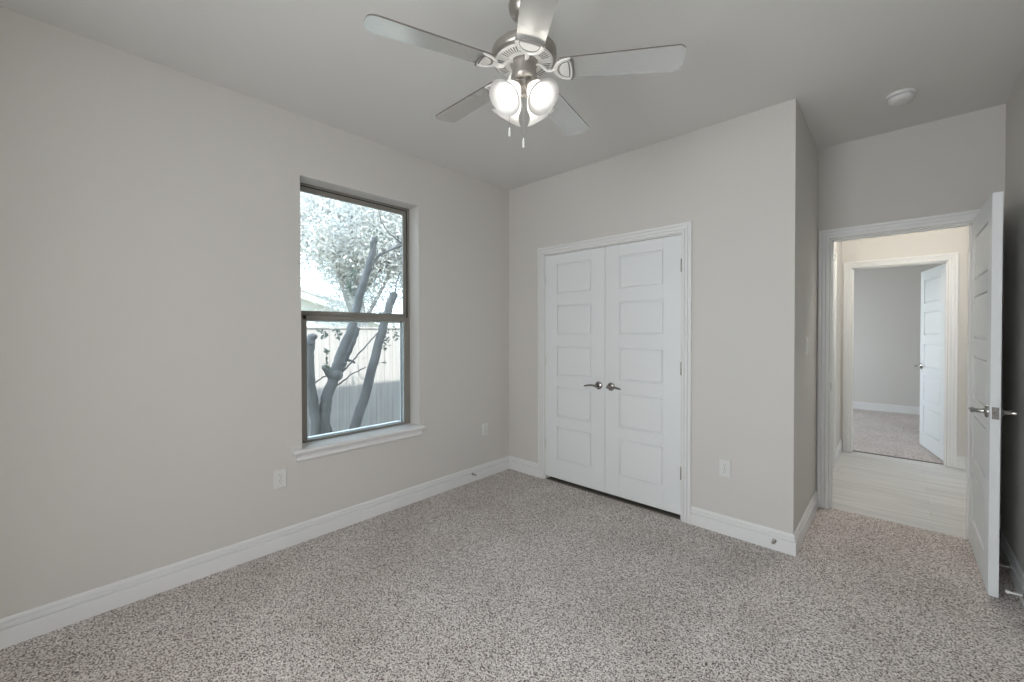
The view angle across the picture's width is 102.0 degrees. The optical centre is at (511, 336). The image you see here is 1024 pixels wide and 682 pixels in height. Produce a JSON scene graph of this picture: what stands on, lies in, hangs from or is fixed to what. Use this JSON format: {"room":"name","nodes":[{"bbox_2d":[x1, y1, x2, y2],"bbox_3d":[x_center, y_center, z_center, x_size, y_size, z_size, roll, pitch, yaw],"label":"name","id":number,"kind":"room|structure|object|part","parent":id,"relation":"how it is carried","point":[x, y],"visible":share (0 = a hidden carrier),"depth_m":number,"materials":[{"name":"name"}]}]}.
{"room":"empty bedroom","nodes":[
{"label":"empty bedroom","id":0,"kind":"room"},
{"bbox_2d":[0,7,508,618],"bbox_3d":[-1.249,0.010,2.910,0.170,2.863,5.538,1,1,43],"label":"wall","id":1,"kind":"structure","parent":0,"point":[151,376],"depth_m":2.20,"materials":[{"name":"white paint"}]},
{"bbox_2d":[0,456,508,649],"bbox_3d":[-1.484,1.264,2.532,0.016,0.124,4.300,1,1,43],"label":"baseboard","id":2,"kind":"structure","parent":1,"relation":"attached to","point":[17,628],"depth_m":2.30,"materials":[{"name":"white paint"}]},
{"bbox_2d":[274,468,286,488],"bbox_3d":[-1.441,0.884,2.580,0.009,0.117,0.073,1,1,43],"label":"electrical outlet","id":3,"kind":"object","parent":1,"relation":"attached to","point":[280,475],"visible":1,"depth_m":2.58,"materials":[{"name":"white plastic"}]},
{"bbox_2d":[292,182,425,461],"bbox_3d":[-1.163,-0.121,3.091,0.388,1.836,1.009,1,1,43],"label":"window","id":4,"kind":"structure","parent":1,"relation":"in","point":[326,444],"depth_m":3.10,"materials":[{"name":"grey plastic"}]},
{"bbox_3d":[-1.167,-0.571,3.097,0.020,0.900,0.869,1,1,43],"label":"sash","id":5,"kind":"part","parent":4,"relation":"part of","materials":[{"name":"clear glass"}]},
{"bbox_3d":[-1.173,0.285,3.118,0.006,0.843,0.803,1,1,43],"label":"screen frame","id":6,"kind":"part","parent":4,"relation":"part of","materials":[{"name":"white"}]},
{"bbox_3d":[-1.150,0.283,3.093,0.019,0.862,0.869,1,1,43],"label":"sash","id":7,"kind":"part","parent":4,"relation":"part of","materials":[{"name":"clear glass"}]},
{"bbox_3d":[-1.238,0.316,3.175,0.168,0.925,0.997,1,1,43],"label":"sill","id":8,"kind":"part","parent":4,"relation":"part of","materials":[{"name":"white wood"}]},
{"bbox_3d":[-1.090,0.731,3.022,0.176,0.022,0.991,1,1,43],"label":"sill","id":9,"kind":"part","parent":4,"relation":"part of","materials":[{"name":"white paint"}]},
{"bbox_2d":[482,422,487,435],"bbox_3d":[-0.248,0.863,3.863,0.009,0.117,0.073,1,1,43],"label":"electrical outlet","id":10,"kind":"object","parent":1,"relation":"attached to","point":[484,425],"visible":1,"depth_m":3.86,"materials":[{"name":"white plastic"}]},
{"bbox_2d":[0,409,1023,681],"bbox_3d":[2.287,1.359,3.370,4.400,0.100,10.660,1,1,43],"label":"floor","id":11,"kind":"structure","parent":0,"point":[509,575],"depth_m":2.07,"materials":[{"name":"grey carpet"}]},
{"bbox_2d":[0,0,1023,189],"bbox_3d":[0.015,-1.470,1.715,3.629,0.120,5.538,1,1,43],"label":"ceiling","id":12,"kind":"structure","parent":0,"point":[840,60],"depth_m":2.13,"materials":[{"name":"white paint"}]},
{"bbox_2d":[364,0,685,147],"bbox_3d":[0.040,-1.099,1.804,1.215,0.625,1.236,1,1,43],"label":"ceiling fan","id":13,"kind":"object","parent":12,"relation":"hanging from","point":[523,55],"visible":1,"depth_m":1.69,"materials":[{"name":"silver metal"}]},
{"bbox_3d":[-0.312,-1.143,1.610,0.494,0.006,0.135,2,11,-24],"label":"blade","id":14,"kind":"part","parent":13,"relation":"part of","materials":[{"name":"grey wood"}]},
{"bbox_3d":[-0.211,-1.156,2.065,0.135,0.006,0.494,-11,11,-40],"label":"blade","id":15,"kind":"part","parent":13,"relation":"part of","materials":[{"name":"grey wood"}]},
{"bbox_3d":[-0.004,-1.015,1.719,0.146,0.110,0.146,-4,-45,50],"label":"lamp shade","id":16,"kind":"part","parent":13,"relation":"part of","materials":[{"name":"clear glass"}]},
{"bbox_3d":[0.000,-1.016,1.825,0.146,0.110,0.146,3,41,-40],"label":"lamp shade","id":17,"kind":"part","parent":13,"relation":"part of","materials":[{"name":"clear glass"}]},
{"bbox_3d":[-0.004,-1.014,1.718,0.060,0.084,0.060,-4,-45,50],"label":"light bulb","id":18,"kind":"part","parent":13,"relation":"part of","materials":[{"name":"white glass"}]},
{"bbox_2d":[514,79,522,88],"bbox_3d":[0.029,-1.064,1.749,0.046,0.044,0.046,-4,-45,50],"label":"socket","id":19,"kind":"object","parent":13,"relation":"attached to","point":[520,81],"depth_m":1.73,"materials":[{"name":"white glass"}]},
{"bbox_3d":[0.048,-0.965,1.722,0.003,0.268,0.004,1,1,43],"label":"pull chain","id":20,"kind":"part","parent":13,"relation":"part of","materials":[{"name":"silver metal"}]},
{"bbox_3d":[0.051,-1.163,1.768,0.248,0.006,0.248,1,1,43],"label":"vent plate","id":21,"kind":"part","parent":13,"relation":"part of","materials":[{"name":"silver metal"}]},
{"bbox_2d":[525,79,532,88],"bbox_3d":[0.072,-1.064,1.748,0.046,0.044,0.046,-4,-39,-40],"label":"socket","id":22,"kind":"object","parent":13,"relation":"attached to","point":[527,81],"depth_m":1.73,"materials":[{"name":"silver metal"}]},
{"bbox_3d":[0.089,-1.114,1.374,0.135,0.006,0.494,12,1,-6],"label":"blade","id":23,"kind":"part","parent":13,"relation":"part of","materials":[{"name":"silver metal"}]},
{"bbox_3d":[0.103,-1.014,1.715,0.060,0.084,0.060,-4,-39,-40],"label":"light bulb","id":24,"kind":"part","parent":13,"relation":"part of","materials":[{"name":"white glass"}]},
{"bbox_3d":[0.106,-1.016,1.821,0.146,0.110,0.146,5,47,50],"label":"lamp shade","id":25,"kind":"part","parent":13,"relation":"part of","materials":[{"name":"white glass"}]},
{"bbox_3d":[0.103,-1.015,1.715,0.146,0.110,0.146,-4,-39,-40],"label":"lamp shade","id":26,"kind":"part","parent":13,"relation":"part of","materials":[{"name":"white glass"}]},
{"bbox_3d":[0.253,-1.135,2.111,0.135,0.006,0.494,-6,-3,30],"label":"blade","id":27,"kind":"part","parent":13,"relation":"part of","materials":[{"name":"grey wood"}]},
{"bbox_3d":[0.438,-1.109,1.683,0.494,0.006,0.135,3,-7,12],"label":"blade","id":28,"kind":"part","parent":13,"relation":"part of","materials":[{"name":"grey wood"}]},
{"bbox_2d":[885,88,916,105],"bbox_3d":[2.288,-1.399,2.442,0.140,0.047,0.140,1,1,43],"label":"smoke detector","id":29,"kind":"object","parent":12,"relation":"attached to","point":[899,97],"visible":1,"depth_m":2.41,"materials":[{"name":"white plastic"}]},
{"bbox_2d":[509,98,798,533],"bbox_3d":[0.872,0.001,3.336,2.358,2.863,0.110,1,1,43],"label":"wall","id":30,"kind":"structure","parent":0,"point":[736,180],"depth_m":2.77,"materials":[{"name":"white paint"}]},
{"bbox_2d":[509,456,537,476],"bbox_3d":[0.108,1.244,3.977,0.381,0.124,0.016,1,1,43],"label":"baseboard","id":31,"kind":"structure","parent":30,"relation":"attached to","point":[517,464],"depth_m":3.96,"materials":[{"name":"white paint"}]},
{"bbox_2d":[546,247,604,491],"bbox_3d":[0.519,0.273,3.578,0.621,2.003,0.098,1,1,43],"label":"door","id":32,"kind":"structure","parent":30,"relation":"in","point":[575,281],"depth_m":3.57,"materials":[{"name":"white paint"}]},
{"bbox_3d":[0.665,0.404,3.420,0.146,0.066,0.063,1,1,43],"label":"handle","id":33,"kind":"part","parent":32,"relation":"part of","materials":[{"name":"silver metal"}]},
{"bbox_2d":[546,477,679,519],"bbox_3d":[0.793,1.308,3.424,1.225,0.007,0.094,1,1,43],"label":"trim","id":34,"kind":"structure","parent":30,"relation":"attached to","point":[657,510],"depth_m":3.34,"materials":[{"name":"grey"}]},
{"bbox_2d":[538,221,691,523],"bbox_3d":[0.786,0.253,3.407,1.376,2.118,0.128,1,1,43],"label":"door frame","id":35,"kind":"structure","parent":30,"relation":"attached to","point":[685,228],"depth_m":2.97,"materials":[{"name":"white paint"}]},
{"bbox_2d":[605,235,681,514],"bbox_3d":[0.975,0.277,3.153,0.619,2.003,0.098,1,1,43],"label":"door","id":36,"kind":"structure","parent":30,"relation":"in","point":[643,364],"depth_m":3.15,"materials":[{"name":"white paint"}]},
{"bbox_3d":[0.806,0.405,3.288,0.146,0.066,0.063,1,1,43],"label":"handle","id":37,"kind":"part","parent":36,"relation":"part of","materials":[{"name":"silver metal"}]},
{"bbox_2d":[719,458,730,477],"bbox_3d":[1.417,0.877,2.760,0.073,0.117,0.009,1,1,43],"label":"electrical outlet","id":38,"kind":"object","parent":30,"relation":"attached to","point":[724,465],"visible":1,"depth_m":2.76,"materials":[{"name":"white plastic"}]},
{"bbox_2d":[690,506,795,556],"bbox_3d":[1.481,1.257,2.700,0.617,0.124,0.016,1,1,43],"label":"baseboard","id":39,"kind":"structure","parent":30,"relation":"attached to","point":[760,535],"depth_m":2.68,"materials":[{"name":"white paint"}]},
{"bbox_2d":[797,107,841,525],"bbox_3d":[2.703,-0.006,3.668,0.128,2.863,2.870,1,1,43],"label":"wall","id":40,"kind":"structure","parent":0,"point":[808,150],"depth_m":2.87,"materials":[{"name":"white paint"}]},
{"bbox_2d":[794,491,817,554],"bbox_3d":[2.019,1.254,2.838,0.016,0.124,0.951,1,1,43],"label":"baseboard","id":41,"kind":"structure","parent":40,"relation":"attached to","point":[802,528],"depth_m":2.77,"materials":[{"name":"white paint"}]},
{"bbox_2d":[805,338,807,354],"bbox_3d":[1.996,0.067,2.807,0.010,0.117,0.073,1,1,43],"label":"light switch","id":42,"kind":"object","parent":40,"relation":"attached to","point":[806,339],"visible":1,"depth_m":2.79,"materials":[{"name":"white plastic"}]},
{"bbox_2d":[832,252,836,466],"bbox_3d":[2.881,0.244,3.857,0.134,2.118,0.947,1,1,43],"label":"door frame","id":43,"kind":"structure","parent":40,"relation":"attached to","point":[835,254],"depth_m":4.13,"materials":[{"name":"white paint"}]},
{"bbox_2d":[835,439,841,464],"bbox_3d":[3.486,1.233,4.435,0.016,0.124,0.704,1,1,43],"label":"baseboard","id":44,"kind":"structure","parent":40,"relation":"attached to","point":[839,446],"depth_m":4.45,"materials":[{"name":"white paint"}]},
{"bbox_2d":[853,263,944,406],"bbox_3d":[6.257,-0.052,7.041,3.800,2.863,0.150,1,1,43],"label":"wall","id":45,"kind":"structure","parent":0,"point":[887,301],"depth_m":6.92,"materials":[{"name":"white paint"}]},
{"bbox_2d":[853,401,919,414],"bbox_3d":[6.674,1.202,6.556,2.213,0.124,0.016,1,1,43],"label":"baseboard","id":46,"kind":"structure","parent":45,"relation":"attached to","point":[856,405],"depth_m":6.93,"materials":[{"name":"white paint"}]},
{"bbox_2d":[840,226,968,466],"bbox_3d":[3.944,-0.019,4.553,3.800,2.863,0.115,1,1,43],"label":"wall","id":47,"kind":"structure","parent":0,"point":[952,240],"depth_m":4.15,"materials":[{"name":"white paint"}]},
{"bbox_2d":[853,450,943,464],"bbox_3d":[4.137,1.343,4.428,0.980,0.102,0.030,1,1,43],"label":"trim","id":48,"kind":"structure","parent":47,"relation":"on","point":[853,450],"depth_m":4.42,"materials":[{"name":"grey"}]},
{"bbox_2d":[842,252,958,467],"bbox_3d":[4.089,0.235,4.408,0.880,2.118,0.134,1,1,43],"label":"door frame","id":49,"kind":"structure","parent":47,"relation":"attached to","point":[951,308],"depth_m":4.16,"materials":[{"name":"white paint"}]},
{"bbox_2d":[914,263,945,460],"bbox_3d":[4.643,0.263,4.566,0.162,2.030,0.780,0,1,31],"label":"door","id":50,"kind":"structure","parent":47,"relation":"in","point":[932,334],"depth_m":4.55,"materials":[{"name":"white paint"}]},
{"bbox_2d":[957,456,965,469],"bbox_3d":[4.404,1.236,4.052,0.079,0.124,0.016,1,1,43],"label":"baseboard","id":51,"kind":"structure","parent":47,"relation":"attached to","point":[961,460],"depth_m":4.05,"materials":[{"name":"white paint"}]},
{"bbox_2d":[816,104,1005,528],"bbox_3d":[1.926,-0.005,3.661,3.459,2.863,0.115,1,1,43],"label":"wall","id":52,"kind":"structure","parent":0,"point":[953,164],"depth_m":2.81,"materials":[{"name":"white paint"}]},
{"bbox_2d":[817,209,980,538],"bbox_3d":[2.704,0.255,2.928,0.868,2.118,0.134,1,1,43],"label":"door frame","id":53,"kind":"structure","parent":52,"relation":"attached to","point":[826,259],"depth_m":3.14,"materials":[{"name":"white paint"}]},
{"bbox_2d":[968,191,1017,597],"bbox_3d":[2.679,0.292,2.353,0.163,2.030,0.778,1,1,43],"label":"door","id":54,"kind":"structure","parent":52,"relation":"in","point":[986,410],"depth_m":2.16,"materials":[{"name":"white paint"}]},
{"bbox_3d":[2.455,0.385,2.186,0.063,0.066,0.146,1,1,43],"label":"handle","id":55,"kind":"part","parent":54,"relation":"part of","materials":[{"name":"silver metal"}]},
{"bbox_3d":[2.680,0.292,2.354,0.036,2.030,0.757,1,1,43],"label":"panel","id":56,"kind":"part","parent":54,"relation":"part of","materials":[{"name":"white paint"}]},
{"bbox_3d":[2.418,0.386,2.074,0.024,0.060,0.011,1,1,43],"label":"latch plate","id":57,"kind":"part","parent":54,"relation":"part of","materials":[{"name":"silver metal"}]},
{"bbox_3d":[2.528,0.386,2.119,0.063,0.066,0.146,1,1,43],"label":"handle","id":58,"kind":"part","parent":54,"relation":"part of","materials":[{"name":"silver metal"}]},
{"bbox_2d":[1001,67,1023,571],"bbox_3d":[1.246,0.033,0.513,0.170,2.863,5.423,1,1,43],"label":"wall","id":59,"kind":"structure","parent":0,"point":[1012,486],"depth_m":2.31,"materials":[{"name":"white paint"}]},
{"bbox_2d":[999,564,1010,569],"bbox_3d":[2.698,1.263,2.290,0.073,0.024,0.024,1,1,43],"label":"door stop","id":60,"kind":"object","parent":59,"relation":"attached to","point":[1001,565],"visible":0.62,"depth_m":2.27,"materials":[{"name":"silver metal"}]},
{"bbox_2d":[999,529,1023,605],"bbox_3d":[1.238,1.281,0.653,0.016,0.124,5.253,1,1,43],"label":"baseboard","id":61,"kind":"structure","parent":59,"relation":"attached to","point":[1016,573],"depth_m":2.25,"materials":[{"name":"white paint"}]},
{"bbox_2d":[1005,590,1023,597],"bbox_3d":[2.475,1.267,2.041,0.061,0.024,0.024,1,1,43],"label":"door stop","id":62,"kind":"object","parent":59,"relation":"attached to","point":[1006,591],"visible":1,"depth_m":2.04,"materials":[{"name":"silver metal"}]},
{"bbox_3d":[3.827,-0.004,3.278,0.115,2.863,1.912,1,1,43],"label":"wall","id":63,"kind":"structure","parent":0,"visible":0},
{"bbox_2d":[966,251,968,470],"bbox_3d":[4.123,0.244,3.612,0.134,2.118,0.977,1,1,43],"label":"door frame","id":64,"kind":"structure","parent":63,"relation":"attached to","point":[968,251],"depth_m":4.00,"materials":[{"name":"white paint"}]},
{"label":"outside","id":65,"kind":"structure","parent":0,"visible":0},
{"bbox_3d":[-0.025,1.775,4.119,120.000,0.200,120.000,1,1,43],"label":"ground","id":66,"kind":"structure","parent":65,"visible":0},
{"bbox_2d":[301,193,398,304],"bbox_3d":[-7.497,-4.004,18.694,8.302,11.065,7.703,0,1,21],"label":"tree","id":67,"kind":"object","parent":66,"relation":"on","point":[327,274],"visible":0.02,"depth_m":18.71,"materials":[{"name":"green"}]},
{"bbox_2d":[301,287,399,328],"bbox_3d":[-8.901,-0.291,10.157,3.350,3.827,12.000,1,1,43],"label":"house","id":68,"kind":"structure","parent":66,"relation":"on","point":[308,304],"depth_m":11.75,"materials":[{"name":"white"}]},
{"bbox_2d":[300,192,401,328],"bbox_3d":[-3.572,-1.796,9.153,5.324,6.866,5.508,0,1,-21],"label":"tree","id":69,"kind":"object","parent":66,"relation":"on","point":[338,225],"visible":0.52,"depth_m":8.50,"materials":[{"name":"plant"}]},
{"bbox_2d":[307,327,399,435],"bbox_3d":[-2.248,0.758,6.188,0.132,1.795,12.024,1,1,43],"label":"wooden fence","id":70,"kind":"object","parent":66,"relation":"on","point":[383,406],"visible":0.11,"depth_m":6.13,"materials":[{"name":"white wood"}]},
{"bbox_2d":[307,210,401,435],"bbox_3d":[-1.707,0.104,4.701,0.374,3.207,1.323,0,1,31],"label":"tree","id":71,"kind":"object","parent":66,"relation":"on","point":[319,415],"visible":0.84,"depth_m":4.53,"materials":[{"name":"grey plant"}]}
]}

